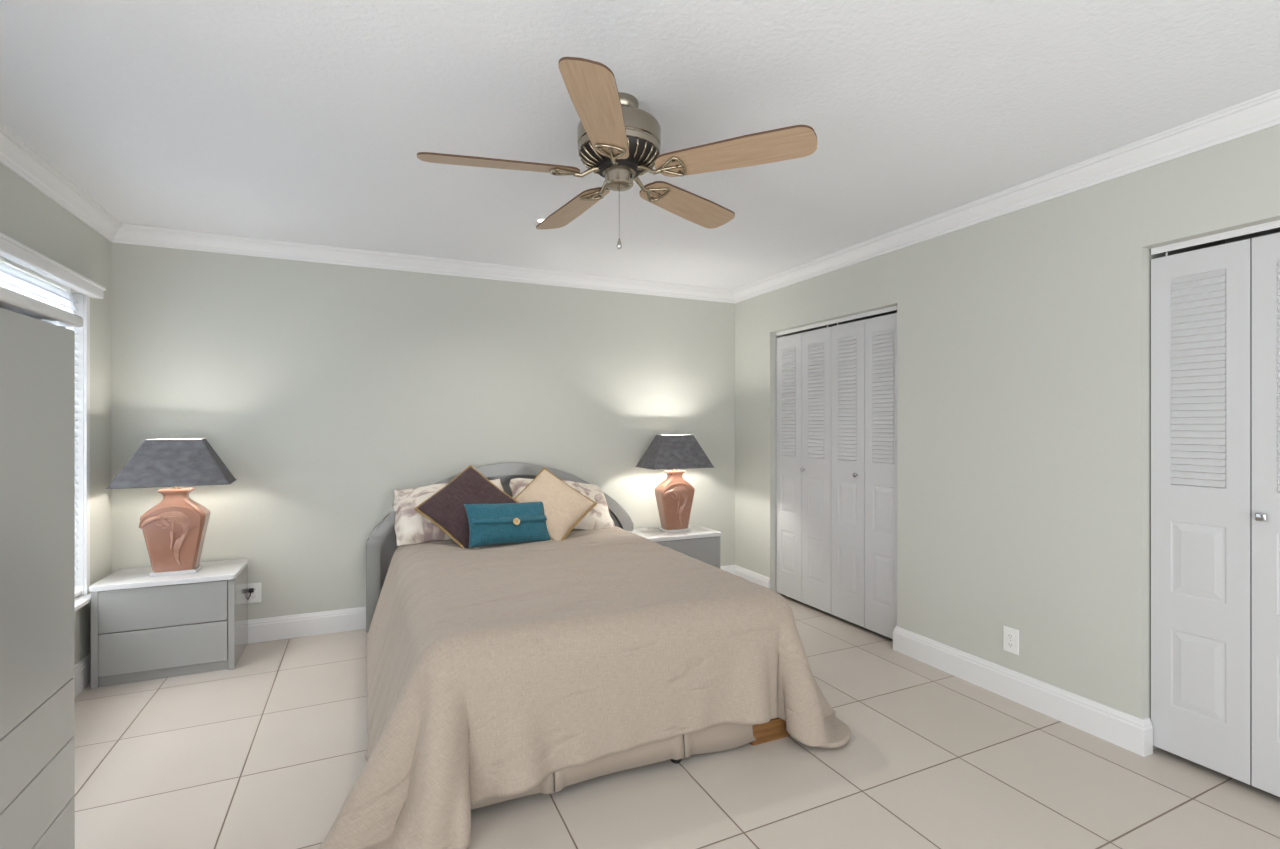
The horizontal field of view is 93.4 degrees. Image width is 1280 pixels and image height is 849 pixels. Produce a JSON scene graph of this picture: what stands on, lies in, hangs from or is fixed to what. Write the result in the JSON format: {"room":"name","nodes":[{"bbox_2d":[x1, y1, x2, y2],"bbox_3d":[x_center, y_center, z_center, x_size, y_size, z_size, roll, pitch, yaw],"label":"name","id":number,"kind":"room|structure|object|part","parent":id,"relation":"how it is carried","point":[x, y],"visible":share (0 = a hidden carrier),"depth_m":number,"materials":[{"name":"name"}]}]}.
{"room":"bedroom","nodes":[
{"label":"bedroom","id":0,"kind":"room"},
{"bbox_2d":[0,163,110,664],"bbox_3d":[-1.897,0.103,0.887,0.120,2.440,5.425,0,0,-24],"label":"wall","id":1,"kind":"structure","parent":0,"point":[29,217],"depth_m":3.13,"materials":[{"name":"grey paint"}]},
{"bbox_2d":[0,272,90,611],"bbox_3d":[-2.510,0.114,2.292,0.163,1.552,1.730,0,0,-24],"label":"window","id":2,"kind":"structure","parent":1,"relation":"in","point":[82,376],"depth_m":3.05,"materials":[{"name":"white wood"}]},
{"bbox_2d":[0,232,105,596],"bbox_3d":[-2.471,0.072,2.310,0.128,1.568,1.760,0,0,-24],"label":"window blind","id":3,"kind":"object","parent":2,"relation":"attached to","point":[11,249],"visible":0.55,"depth_m":2.66,"materials":[{"name":"white plastic"}]},
{"bbox_3d":[-2.505,0.846,2.291,0.050,0.020,1.637,0,0,-24],"label":"rail","id":4,"kind":"part","parent":3,"relation":"part of","materials":[{"name":"white plastic"}]},
{"bbox_3d":[-2.506,0.878,2.294,0.155,0.024,1.730,0,0,-24],"label":"sill","id":5,"kind":"part","parent":2,"relation":"part of","materials":[{"name":"white wood"}]},
{"bbox_2d":[0,123,121,241],"bbox_3d":[-1.836,-1.069,0.981,0.068,0.095,5.305,0,0,-24],"label":"trim","id":6,"kind":"structure","parent":1,"relation":"attached to","point":[16,155],"depth_m":2.67,"materials":[{"name":"white wood"}]},
{"bbox_2d":[74,653,90,696],"bbox_3d":[-1.860,1.253,0.970,0.016,0.140,5.305,0,0,-24],"label":"baseboard","id":7,"kind":"structure","parent":1,"relation":"attached to","point":[82,676],"depth_m":3.01,"materials":[{"name":"white wood"}]},
{"bbox_2d":[111,242,734,619],"bbox_3d":[-0.797,0.103,4.432,5.055,2.440,0.120,0,0,-24],"label":"wall","id":8,"kind":"structure","parent":0,"point":[326,391],"depth_m":3.91,"materials":[{"name":"grey paint"}]},
{"bbox_2d":[248,588,253,598],"bbox_3d":[-2.392,1.042,3.622,0.126,0.105,0.022,0,0,-23],"label":"plug","id":9,"kind":"object","parent":8,"relation":"attached to","point":[250,590],"visible":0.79,"depth_m":3.63,"materials":[{"name":"black plastic"}]},
{"bbox_2d":[248,583,260,602],"bbox_3d":[-2.343,1.023,3.659,0.076,0.120,0.008,0,0,-24],"label":"wall outlet","id":10,"kind":"object","parent":8,"relation":"attached to","point":[255,597],"visible":0.89,"depth_m":3.66,"materials":[{"name":"white plastic"}]},
{"bbox_2d":[113,223,733,302],"bbox_3d":[-1.068,-1.069,4.206,4.135,0.095,0.068,0,0,-24],"label":"trim","id":11,"kind":"structure","parent":8,"relation":"attached to","point":[127,233],"depth_m":3.96,"materials":[{"name":"white wood"}]},
{"bbox_2d":[248,565,734,643],"bbox_3d":[-1.079,1.253,4.230,4.135,0.140,0.016,0,0,-24],"label":"baseboard","id":12,"kind":"structure","parent":8,"relation":"attached to","point":[350,619],"depth_m":3.77,"materials":[{"name":"white wood"}]},
{"bbox_2d":[0,0,1279,289],"bbox_3d":[0.325,-1.157,1.963,5.055,0.080,5.545,0,0,-24],"label":"ceiling","id":13,"kind":"structure","parent":0,"point":[300,121],"depth_m":2.07,"materials":[{"name":"white paint"}]},
{"bbox_2d":[534,217,545,223],"bbox_3d":[-0.528,-1.113,3.302,0.104,0.007,0.104,0,0,-24],"label":"recessed light","id":14,"kind":"object","parent":13,"relation":"in","point":[540,219],"visible":0.36,"depth_m":3.27,"materials":[{"name":"white"}]},
{"bbox_2d":[417,57,816,248],"bbox_3d":[-0.102,-0.863,2.117,1.270,0.509,1.252,0,0,-24],"label":"ceiling fan","id":15,"kind":"object","parent":13,"relation":"hanging from","point":[619,141],"visible":1,"depth_m":1.97,"materials":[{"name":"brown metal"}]},
{"bbox_3d":[-0.463,-0.867,2.006,0.528,0.039,0.138,0,0,-12],"label":"blade","id":16,"kind":"part","parent":15,"relation":"part of","materials":[{"name":"brown wood"}]},
{"bbox_3d":[-0.275,-0.867,2.438,0.138,0.039,0.528,0,0,-30],"label":"blade","id":17,"kind":"part","parent":15,"relation":"part of","materials":[{"name":"brown wood"}]},
{"bbox_3d":[-0.111,-0.867,1.694,0.138,0.039,0.528,0,0,6],"label":"blade","id":18,"kind":"part","parent":15,"relation":"part of","materials":[{"name":"brown wood"}]},
{"bbox_2d":[579,136,658,175],"bbox_3d":[-0.072,-0.914,2.093,0.280,0.054,0.281,0,0,-24],"label":"vent","id":19,"kind":"object","parent":15,"relation":"attached to","point":[643,150],"depth_m":2.03,"materials":[{"name":"black metal"}]},
{"bbox_3d":[-0.072,-0.729,2.093,0.003,0.180,0.003,0,0,-24],"label":"pull chain","id":20,"kind":"part","parent":15,"relation":"part of","materials":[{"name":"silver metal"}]},
{"bbox_3d":[0.193,-0.867,2.392,0.138,0.039,0.528,0,0,42],"label":"blade","id":21,"kind":"part","parent":15,"relation":"part of","materials":[{"name":"brown wood"}]},
{"bbox_3d":[0.294,-0.867,1.933,0.528,0.039,0.138,0,0,24],"label":"blade","id":22,"kind":"part","parent":15,"relation":"part of","materials":[{"name":"brown wood"}]},
{"bbox_2d":[74,594,1279,848],"bbox_3d":[0.330,1.363,1.372,5.535,0.080,6.625,0,0,-24],"label":"floor","id":23,"kind":"structure","parent":0,"point":[267,751],"depth_m":2.22,"materials":[{"name":"beige tile"}]},
{"bbox_2d":[0,286,82,848],"bbox_3d":[-1.720,0.499,1.303,0.506,1.648,0.910,0,0,-24],"label":"tall cabinet","id":24,"kind":"object","parent":23,"relation":"on","point":[37,349],"visible":1,"depth_m":1.59,"materials":[{"name":"grey paint"}]},
{"bbox_3d":[-1.512,0.839,1.394,0.020,0.173,0.878,0,0,-24],"label":"drawer","id":25,"kind":"part","parent":24,"relation":"part of","materials":[{"name":"grey paint"}]},
{"bbox_3d":[-1.512,1.016,1.394,0.020,0.175,0.878,0,0,-24],"label":"drawer","id":26,"kind":"part","parent":24,"relation":"part of","materials":[{"name":"grey paint"}]},
{"bbox_3d":[-1.603,0.235,1.595,0.020,1.028,0.438,0,0,-24],"label":"cabinet door","id":27,"kind":"part","parent":24,"relation":"part of","materials":[{"name":"grey paint"}]},
{"bbox_3d":[-1.512,1.194,1.394,0.020,0.174,0.878,0,0,-24],"label":"drawer","id":28,"kind":"part","parent":24,"relation":"part of","materials":[{"name":"grey paint"}]},
{"bbox_2d":[89,559,248,688],"bbox_3d":[-2.550,1.065,3.316,0.617,0.515,0.423,0,0,-24],"label":"nightstand","id":29,"kind":"object","parent":23,"relation":"on","point":[144,627],"visible":0.99,"depth_m":3.15,"materials":[{"name":"grey paint"}]},
{"bbox_3d":[-2.543,0.945,3.301,0.542,0.214,0.375,0,0,-24],"label":"drawer","id":30,"kind":"part","parent":29,"relation":"part of","materials":[{"name":"grey paint"}]},
{"bbox_3d":[-2.543,1.162,3.301,0.542,0.214,0.375,0,0,-24],"label":"drawer","id":31,"kind":"part","parent":29,"relation":"part of","materials":[{"name":"grey paint"}]},
{"bbox_2d":[106,439,236,576],"bbox_3d":[-2.532,0.444,3.292,0.544,0.729,0.358,0,0,-24],"label":"table lamp","id":32,"kind":"object","parent":29,"relation":"on","point":[174,530],"visible":1,"depth_m":3.23,"materials":[{"name":"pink ceramic"}]},
{"bbox_3d":[-2.532,0.203,3.292,0.516,0.245,0.316,0,0,-28],"label":"lamp shade","id":33,"kind":"part","parent":32,"relation":"part of","materials":[{"name":"fabric"}]},
{"bbox_3d":[-2.532,0.203,3.292,0.524,0.246,0.324,0,0,-28],"label":"shade trim","id":34,"kind":"part","parent":32,"relation":"part of","materials":[{"name":"fabric"}]},
{"bbox_2d":[139,488,209,571],"bbox_3d":[-2.530,0.571,3.285,0.289,0.437,0.155,0,0,-24],"label":"lamp base","id":35,"kind":"object","parent":32,"relation":"on","point":[174,530],"depth_m":3.24,"materials":[{"name":"ceramic"}]},
{"bbox_3d":[-2.532,0.798,3.292,0.206,0.019,0.124,0,0,-24],"label":"plate","id":36,"kind":"part","parent":32,"relation":"part of","materials":[{"name":"white plastic"}]},
{"bbox_2d":[366,462,788,763],"bbox_3d":[-0.467,0.796,3.275,1.860,1.053,2.220,0,0,-24],"label":"bed","id":37,"kind":"object","parent":23,"relation":"on","point":[381,545],"visible":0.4,"depth_m":3.92,"materials":[{"name":"grey paint"}]},
{"bbox_3d":[-0.910,0.796,4.250,1.860,1.053,0.078,0,0,-24],"label":"headboard","id":38,"kind":"part","parent":37,"relation":"part of","materials":[{"name":"grey paint"}]},
{"bbox_3d":[-0.918,0.839,4.269,1.687,0.968,0.024,0,0,-24],"label":"headboard panel","id":39,"kind":"part","parent":37,"relation":"part of","materials":[{"name":"grey paint"}]},
{"bbox_2d":[319,526,850,848],"bbox_3d":[-0.438,1.011,3.048,2.159,0.607,2.284,0,0,-24],"label":"comforter","id":40,"kind":"object","parent":37,"relation":"on","point":[497,670],"visible":0.94,"depth_m":2.27,"materials":[{"name":"beige fabric"}]},
{"bbox_2d":[393,479,503,545],"bbox_3d":[-1.197,0.542,3.842,0.699,0.360,0.355,0,0,-23],"label":"bed pillow","id":41,"kind":"object","parent":40,"relation":"on","point":[411,527],"visible":0.41,"depth_m":3.67,"materials":[{"name":"fabric"}]},
{"bbox_2d":[415,465,519,547],"bbox_3d":[-1.049,0.503,3.700,0.345,0.488,0.535,0,0,43],"label":"throw pillow","id":42,"kind":"object","parent":40,"relation":"on","point":[445,508],"visible":0.7,"depth_m":3.64,"materials":[{"name":"brown fabric"}]},
{"bbox_2d":[464,502,549,547],"bbox_3d":[-0.792,0.596,3.640,0.524,0.256,0.166,0,0,-33],"label":"lumbar pillow","id":43,"kind":"object","parent":40,"relation":"on","point":[503,523],"visible":1,"depth_m":3.58,"materials":[{"name":"teal fabric"}]},
{"bbox_2d":[514,467,596,540],"bbox_3d":[-0.575,0.522,3.888,0.528,0.470,0.287,0,0,20],"label":"throw pillow","id":44,"kind":"object","parent":40,"relation":"on","point":[565,507],"visible":0.69,"depth_m":3.85,"materials":[{"name":"fabric"}]},
{"bbox_2d":[509,478,614,529],"bbox_3d":[-0.537,0.558,4.166,0.728,0.375,0.360,0,0,-27],"label":"bed pillow","id":45,"kind":"object","parent":40,"relation":"on","point":[599,517],"visible":0.4,"depth_m":4.15,"materials":[{"name":"fabric"}]},
{"bbox_2d":[470,718,773,809],"bbox_3d":[-0.430,1.143,3.190,1.527,0.332,2.082,0,0,-24],"label":"box spring","id":46,"kind":"object","parent":37,"relation":"on","point":[726,736],"visible":0.17,"depth_m":2.28,"materials":[{"name":"fabric"}]},
{"bbox_2d":[629,524,720,568],"bbox_3d":[0.246,1.065,4.578,0.617,0.515,0.423,0,0,-24],"label":"nightstand","id":47,"kind":"object","parent":23,"relation":"on","point":[701,543],"visible":0.36,"depth_m":4.46,"materials":[{"name":"grey paint"}]},
{"bbox_2d":[635,435,714,532],"bbox_3d":[0.262,0.444,4.596,0.524,0.729,0.334,0,0,-24],"label":"table lamp","id":48,"kind":"object","parent":47,"relation":"on","point":[674,495],"visible":1,"depth_m":4.52,"materials":[{"name":"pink ceramic"}]},
{"bbox_3d":[0.265,0.798,4.591,0.206,0.019,0.124,0,0,-24],"label":"plate","id":49,"kind":"part","parent":48,"relation":"part of","materials":[{"name":"white ceramic"}]},
{"bbox_2d":[655,470,694,529],"bbox_3d":[0.267,0.571,4.583,0.289,0.437,0.155,0,0,-24],"label":"lamp base","id":50,"kind":"object","parent":48,"relation":"on","point":[674,495],"depth_m":4.54,"materials":[{"name":"ceramic"}]},
{"bbox_3d":[0.265,0.203,4.591,0.524,0.246,0.324,0,0,-24],"label":"shade trim","id":51,"kind":"part","parent":48,"relation":"part of","materials":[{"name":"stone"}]},
{"bbox_3d":[0.265,0.203,4.591,0.516,0.245,0.316,0,0,-24],"label":"lamp shade","id":52,"kind":"part","parent":48,"relation":"part of","materials":[{"name":"fabric"}]},
{"bbox_3d":[0.253,0.945,4.564,0.542,0.214,0.375,0,0,-24],"label":"drawer","id":53,"kind":"part","parent":47,"relation":"part of","materials":[{"name":"grey paint"}]},
{"bbox_2d":[735,125,1279,749],"bbox_3d":[2.250,0.103,2.772,0.720,2.440,5.425,0,0,-24],"label":"wall","id":54,"kind":"structure","parent":0,"point":[1024,335],"depth_m":2.83,"materials":[{"name":"grey paint"}]},
{"bbox_2d":[776,306,896,638],"bbox_3d":[1.302,0.291,4.112,0.061,2.004,1.208,0,0,-24],"label":"door","id":55,"kind":"structure","parent":54,"relation":"in","point":[836,386],"depth_m":4.04,"materials":[{"name":"grey wood"}]},
{"bbox_3d":[1.126,0.313,4.531,0.035,1.960,0.299,0,0,-24],"label":"panel","id":56,"kind":"part","parent":55,"relation":"part of","materials":[{"name":"grey wood"}]},
{"bbox_3d":[1.251,0.313,4.255,0.035,1.960,0.299,0,0,-24],"label":"panel","id":57,"kind":"part","parent":55,"relation":"part of","materials":[{"name":"grey wood"}]},
{"bbox_3d":[1.377,0.313,3.979,0.035,1.960,0.299,0,0,-24],"label":"panel","id":58,"kind":"part","parent":55,"relation":"part of","materials":[{"name":"grey wood"}]},
{"bbox_3d":[1.502,0.313,3.704,0.035,1.960,0.299,0,0,-24],"label":"panel","id":59,"kind":"part","parent":55,"relation":"part of","materials":[{"name":"grey wood"}]},
{"bbox_2d":[734,565,1152,756],"bbox_3d":[1.911,1.253,2.683,0.061,0.140,5.305,0,0,-24],"label":"baseboard","id":60,"kind":"structure","parent":54,"relation":"attached to","point":[1134,734],"depth_m":2.81,"materials":[{"name":"white wood"}]},
{"bbox_2d":[732,89,1279,302],"bbox_3d":[1.867,-1.069,2.663,0.068,0.095,5.305,0,0,-24],"label":"trim","id":61,"kind":"structure","parent":54,"relation":"attached to","point":[1262,112],"depth_m":2.66,"materials":[{"name":"white wood"}]},
{"bbox_2d":[1003,626,1018,654],"bbox_3d":[1.788,1.041,2.907,0.008,0.120,0.076,0,0,-24],"label":"wall outlet","id":62,"kind":"object","parent":54,"relation":"attached to","point":[1010,635],"visible":1,"depth_m":2.90,"materials":[{"name":"white plastic"}]},
{"bbox_2d":[1007,633,1013,639],"bbox_3d":[1.786,1.020,2.906,0.004,0.028,0.033,0,0,-24],"label":"receptacle","id":63,"kind":"object","parent":62,"relation":"attached to","point":[1010,636],"depth_m":2.91,"materials":[{"name":"grey plastic"}]},
{"bbox_2d":[1007,641,1013,647],"bbox_3d":[1.786,1.062,2.906,0.004,0.028,0.033,0,0,-24],"label":"receptacle","id":64,"kind":"object","parent":62,"relation":"attached to","point":[1010,644],"depth_m":2.91,"materials":[{"name":"grey plastic"}]},
{"bbox_2d":[1151,220,1279,796],"bbox_3d":[2.317,0.291,1.885,0.056,2.004,1.213,0,0,-24],"label":"door","id":65,"kind":"structure","parent":54,"relation":"in","point":[1215,310],"depth_m":2.25,"materials":[{"name":"grey wood"}]},
{"bbox_3d":[2.191,0.326,2.125,0.026,0.030,0.030,0,0,-24],"label":"knob","id":66,"kind":"part","parent":65,"relation":"part of","materials":[{"name":"silver metal"}]},
{"bbox_3d":[2.264,0.313,2.028,0.035,1.960,0.300,0,0,-24],"label":"panel","id":67,"kind":"part","parent":65,"relation":"part of","materials":[{"name":"grey wood"}]}
]}

